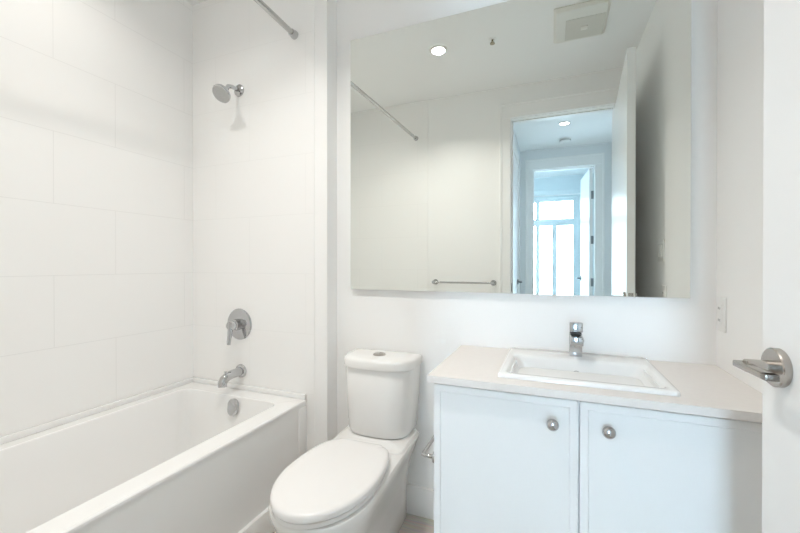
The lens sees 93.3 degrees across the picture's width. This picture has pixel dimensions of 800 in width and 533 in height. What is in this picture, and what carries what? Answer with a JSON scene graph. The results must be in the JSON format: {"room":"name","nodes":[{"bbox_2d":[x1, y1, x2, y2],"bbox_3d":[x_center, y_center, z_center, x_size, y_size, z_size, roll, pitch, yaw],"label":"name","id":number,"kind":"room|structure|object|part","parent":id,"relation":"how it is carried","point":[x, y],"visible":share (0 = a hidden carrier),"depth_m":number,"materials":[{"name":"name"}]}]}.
{"room":"bathroom","nodes":[
{"label":"bathroom","id":0,"kind":"room"},
{"bbox_2d":[0,0,192,436],"bbox_3d":[-1.477,-0.167,1.548,0.120,2.616,1.748,0,0,22],"label":"wall","id":1,"kind":"structure","parent":0,"point":[96,96],"depth_m":1.67,"materials":[{"name":"white tile"}]},
{"bbox_2d":[186,0,205,4],"bbox_3d":[-0.559,-1.514,-0.860,3.600,0.100,5.520,0,0,22],"label":"ceiling","id":2,"kind":"structure","parent":0,"point":[192,2],"depth_m":2.10,"materials":[{"name":"white paint"}]},
{"bbox_2d":[193,0,313,450],"bbox_3d":[-0.757,-0.169,2.087,0.814,2.616,0.210,0,0,22],"label":"wall","id":3,"kind":"structure","parent":0,"point":[253,152],"depth_m":1.97,"materials":[{"name":"white tile"}]},
{"bbox_2d":[212,84,243,102],"bbox_3d":[-0.877,-0.899,1.932,0.093,0.137,0.162,0,0,22],"label":"shower","id":4,"kind":"object","parent":3,"relation":"attached to","point":[221,92],"visible":1,"depth_m":1.90,"materials":[{"name":"silver metal"}]},
{"bbox_3d":[-0.872,-0.917,1.959,0.028,0.059,0.109,0,0,22],"label":"arm","id":5,"kind":"part","parent":4,"relation":"part of","materials":[{"name":"silver metal"}]},
{"bbox_2d":[218,364,246,387],"bbox_3d":[-0.872,0.563,1.944,0.072,0.087,0.148,0,0,22],"label":"tub spout","id":6,"kind":"object","parent":3,"relation":"attached to","point":[240,371],"visible":1,"depth_m":1.93,"materials":[{"name":"silver metal"}]},
{"bbox_2d":[226,309,251,344],"bbox_3d":[-0.871,0.315,1.977,0.166,0.181,0.083,0,0,22],"label":"shower valve","id":7,"kind":"object","parent":3,"relation":"attached to","point":[239,324],"visible":1,"depth_m":1.99,"materials":[{"name":"silver metal"}]},
{"bbox_3d":[-0.873,0.341,1.972,0.060,0.128,0.071,0,0,22],"label":"handle","id":8,"kind":"part","parent":7,"relation":"part of","materials":[{"name":"silver metal"}]},
{"bbox_2d":[254,0,297,39],"bbox_3d":[-0.785,-1.145,1.156,0.042,0.042,1.533,0,0,20],"label":"shower curtain rod","id":9,"kind":"object","parent":3,"relation":"attached to","point":[293,33],"visible":1,"depth_m":1.74,"materials":[{"name":"silver metal"}]},
{"bbox_2d":[314,0,336,446],"bbox_3d":[-0.344,-0.169,1.922,0.074,2.616,0.209,0,0,22],"label":"wall","id":10,"kind":"structure","parent":0,"point":[325,10],"depth_m":1.83,"materials":[{"name":"white paint"}]},
{"bbox_2d":[313,0,314,446],"bbox_3d":[-0.416,-0.168,1.842,0.005,2.616,0.011,0,0,22],"label":"trim","id":11,"kind":"structure","parent":10,"relation":"attached to","point":[313,0],"depth_m":1.83,"materials":[{"name":"white paint"}]},
{"bbox_2d":[273,513,433,532],"bbox_3d":[-0.559,1.202,-0.848,3.600,0.100,5.520,0,0,22],"label":"floor","id":12,"kind":"structure","parent":0,"point":[412,523],"depth_m":1.66,"materials":[{"name":"beige tile"}]},
{"bbox_2d":[0,377,306,532],"bbox_3d":[-1.102,0.876,1.289,0.771,0.493,1.536,0,0,22],"label":"bathtub","id":13,"kind":"object","parent":12,"relation":"on","point":[190,455],"visible":0.97,"depth_m":1.52,"materials":[{"name":"white ceramic"}]},
{"bbox_3d":[-0.833,0.702,1.882,0.060,0.083,0.025,0,0,22],"label":"overflow plate","id":14,"kind":"part","parent":13,"relation":"part of","materials":[{"name":"silver metal"}]},
{"bbox_2d":[238,506,274,532],"bbox_3d":[-0.749,1.085,1.147,0.032,0.116,1.537,0,0,22],"label":"baseboard","id":15,"kind":"structure","parent":13,"relation":"attached to","point":[262,523],"depth_m":1.55,"materials":[{"name":"white tile"}]},
{"bbox_2d":[269,348,421,532],"bbox_3d":[-0.184,0.764,1.417,0.338,0.754,0.763,0,0,20],"label":"toilet","id":16,"kind":"object","parent":12,"relation":"on","point":[355,481],"visible":1,"depth_m":1.42,"materials":[{"name":"white ceramic"}]},
{"bbox_3d":[-0.233,0.728,1.281,0.324,0.017,0.467,0,0,20],"label":"seat","id":17,"kind":"part","parent":16,"relation":"part of","materials":[{"name":"white plastic"}]},
{"bbox_3d":[-0.233,0.705,1.281,0.332,0.026,0.475,0,0,20],"label":"seat lid","id":18,"kind":"part","parent":16,"relation":"part of","materials":[{"name":"white plastic"}]},
{"bbox_3d":[-0.184,0.940,1.416,0.336,0.404,0.730,0,0,20],"label":"bowl","id":19,"kind":"part","parent":16,"relation":"part of","materials":[{"name":"white ceramic"}]},
{"bbox_3d":[-0.089,0.414,1.677,0.338,0.043,0.206,0,0,20],"label":"tank lid","id":20,"kind":"part","parent":16,"relation":"part of","materials":[{"name":"white ceramic"}]},
{"bbox_3d":[-0.088,0.582,1.680,0.322,0.290,0.190,0,0,20],"label":"tank","id":21,"kind":"part","parent":16,"relation":"part of","materials":[{"name":"white ceramic"}]},
{"bbox_2d":[434,383,761,532],"bbox_3d":[0.601,0.756,1.255,0.886,0.772,0.507,0,0,22],"label":"vanity cabinet","id":22,"kind":"object","parent":12,"relation":"on","point":[505,462],"visible":0.98,"depth_m":1.05,"materials":[{"name":"white paint"}]},
{"bbox_2d":[421,435,433,462],"bbox_3d":[0.118,0.622,1.306,0.050,0.036,0.173,0,0,22],"label":"toilet paper holder","id":23,"kind":"object","parent":22,"relation":"attached to","point":[424,454],"visible":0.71,"depth_m":1.25,"materials":[{"name":"silver metal"}]},
{"bbox_3d":[0.307,0.708,1.146,0.420,0.660,0.020,0,0,22],"label":"door","id":24,"kind":"part","parent":22,"relation":"part of","materials":[{"name":"white paint"}]},
{"bbox_3d":[0.432,0.446,1.068,0.034,0.034,0.036,0,0,22],"label":"knob","id":25,"kind":"part","parent":22,"relation":"part of","materials":[{"name":"silver metal"}]},
{"bbox_2d":[427,345,761,422],"bbox_3d":[0.597,0.358,1.264,0.902,0.022,0.491,0,0,22],"label":"countertop","id":26,"kind":"structure","parent":22,"relation":"on","point":[705,390],"depth_m":1.10,"materials":[{"name":"white stone"}]},
{"bbox_2d":[569,321,583,356],"bbox_3d":[0.650,0.269,1.383,0.054,0.131,0.139,0,0,22],"label":"faucet","id":27,"kind":"object","parent":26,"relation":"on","point":[576,341],"visible":1,"depth_m":1.36,"materials":[{"name":"silver metal"}]},
{"bbox_3d":[0.651,0.223,1.399,0.043,0.041,0.086,0,0,22],"label":"lever","id":28,"kind":"part","parent":27,"relation":"part of","materials":[{"name":"silver metal"}]},
{"bbox_3d":[0.634,0.266,1.358,0.041,0.035,0.081,0,0,22],"label":"spout","id":29,"kind":"part","parent":27,"relation":"part of","materials":[{"name":"silver metal"}]},
{"bbox_2d":[498,347,679,396],"bbox_3d":[0.603,0.388,1.282,0.479,0.109,0.410,0,0,22],"label":"sink","id":30,"kind":"object","parent":26,"relation":"in","point":[613,372],"visible":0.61,"depth_m":1.30,"materials":[{"name":"ceramic"}]},
{"bbox_3d":[0.562,0.445,1.016,0.034,0.034,0.036,0,0,22],"label":"knob","id":31,"kind":"part","parent":22,"relation":"part of","materials":[{"name":"silver metal"}]},
{"bbox_3d":[0.720,0.708,0.980,0.460,0.660,0.020,0,0,22],"label":"door","id":32,"kind":"part","parent":22,"relation":"part of","materials":[{"name":"white paint"}]},
{"bbox_2d":[337,0,716,488],"bbox_3d":[0.474,-0.167,1.641,1.655,2.616,0.120,0,0,22],"label":"wall","id":33,"kind":"structure","parent":0,"point":[432,325],"depth_m":1.62,"materials":[{"name":"white paint"}]},
{"bbox_2d":[406,483,433,519],"bbox_3d":[-0.017,1.074,1.771,0.650,0.132,0.015,0,0,22],"label":"baseboard","id":34,"kind":"structure","parent":33,"relation":"attached to","point":[419,500],"depth_m":1.72,"materials":[{"name":"white paint"}]},
{"bbox_2d":[351,0,690,297],"bbox_3d":[0.396,-0.493,1.595,1.366,1.209,0.020,0,0,22],"label":"wall mirror","id":35,"kind":"object","parent":33,"relation":"attached to","point":[512,146],"visible":1,"depth_m":1.54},
{"bbox_2d":[716,0,763,392],"bbox_3d":[0.860,-0.162,0.544,0.120,2.616,1.628,0,0,22],"label":"wall","id":36,"kind":"structure","parent":0,"point":[740,23],"depth_m":1.16,"materials":[{"name":"white paint"}]},
{"bbox_2d":[716,296,726,332],"bbox_3d":[1.085,0.161,1.278,0.009,0.116,0.073,0,0,22],"label":"wall outlet","id":37,"kind":"object","parent":36,"relation":"attached to","point":[721,302],"visible":1,"depth_m":1.26,"materials":[{"name":"white plastic"}]},
{"bbox_2d":[717,304,721,324],"bbox_3d":[1.083,0.161,1.279,0.004,0.068,0.033,0,0,22],"label":"receptacle","id":38,"kind":"object","parent":37,"relation":"attached to","point":[719,306],"depth_m":1.28,"materials":[{"name":"white plastic"}]},
{"bbox_3d":[-0.107,-0.160,-0.009,1.863,2.616,0.120,0,0,22],"label":"wall","id":39,"kind":"structure","parent":0,"visible":0},
{"bbox_2d":[733,0,799,532],"bbox_3d":[0.568,-0.010,0.273,0.165,2.290,0.929,0,0,17],"label":"door","id":40,"kind":"structure","parent":39,"relation":"in","point":[778,367],"depth_m":0.66,"materials":[{"name":"white paint"}]},
{"bbox_3d":[0.632,0.178,0.650,0.062,0.068,0.118,0,0,18],"label":"handle","id":41,"kind":"part","parent":40,"relation":"part of","materials":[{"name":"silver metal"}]}
]}

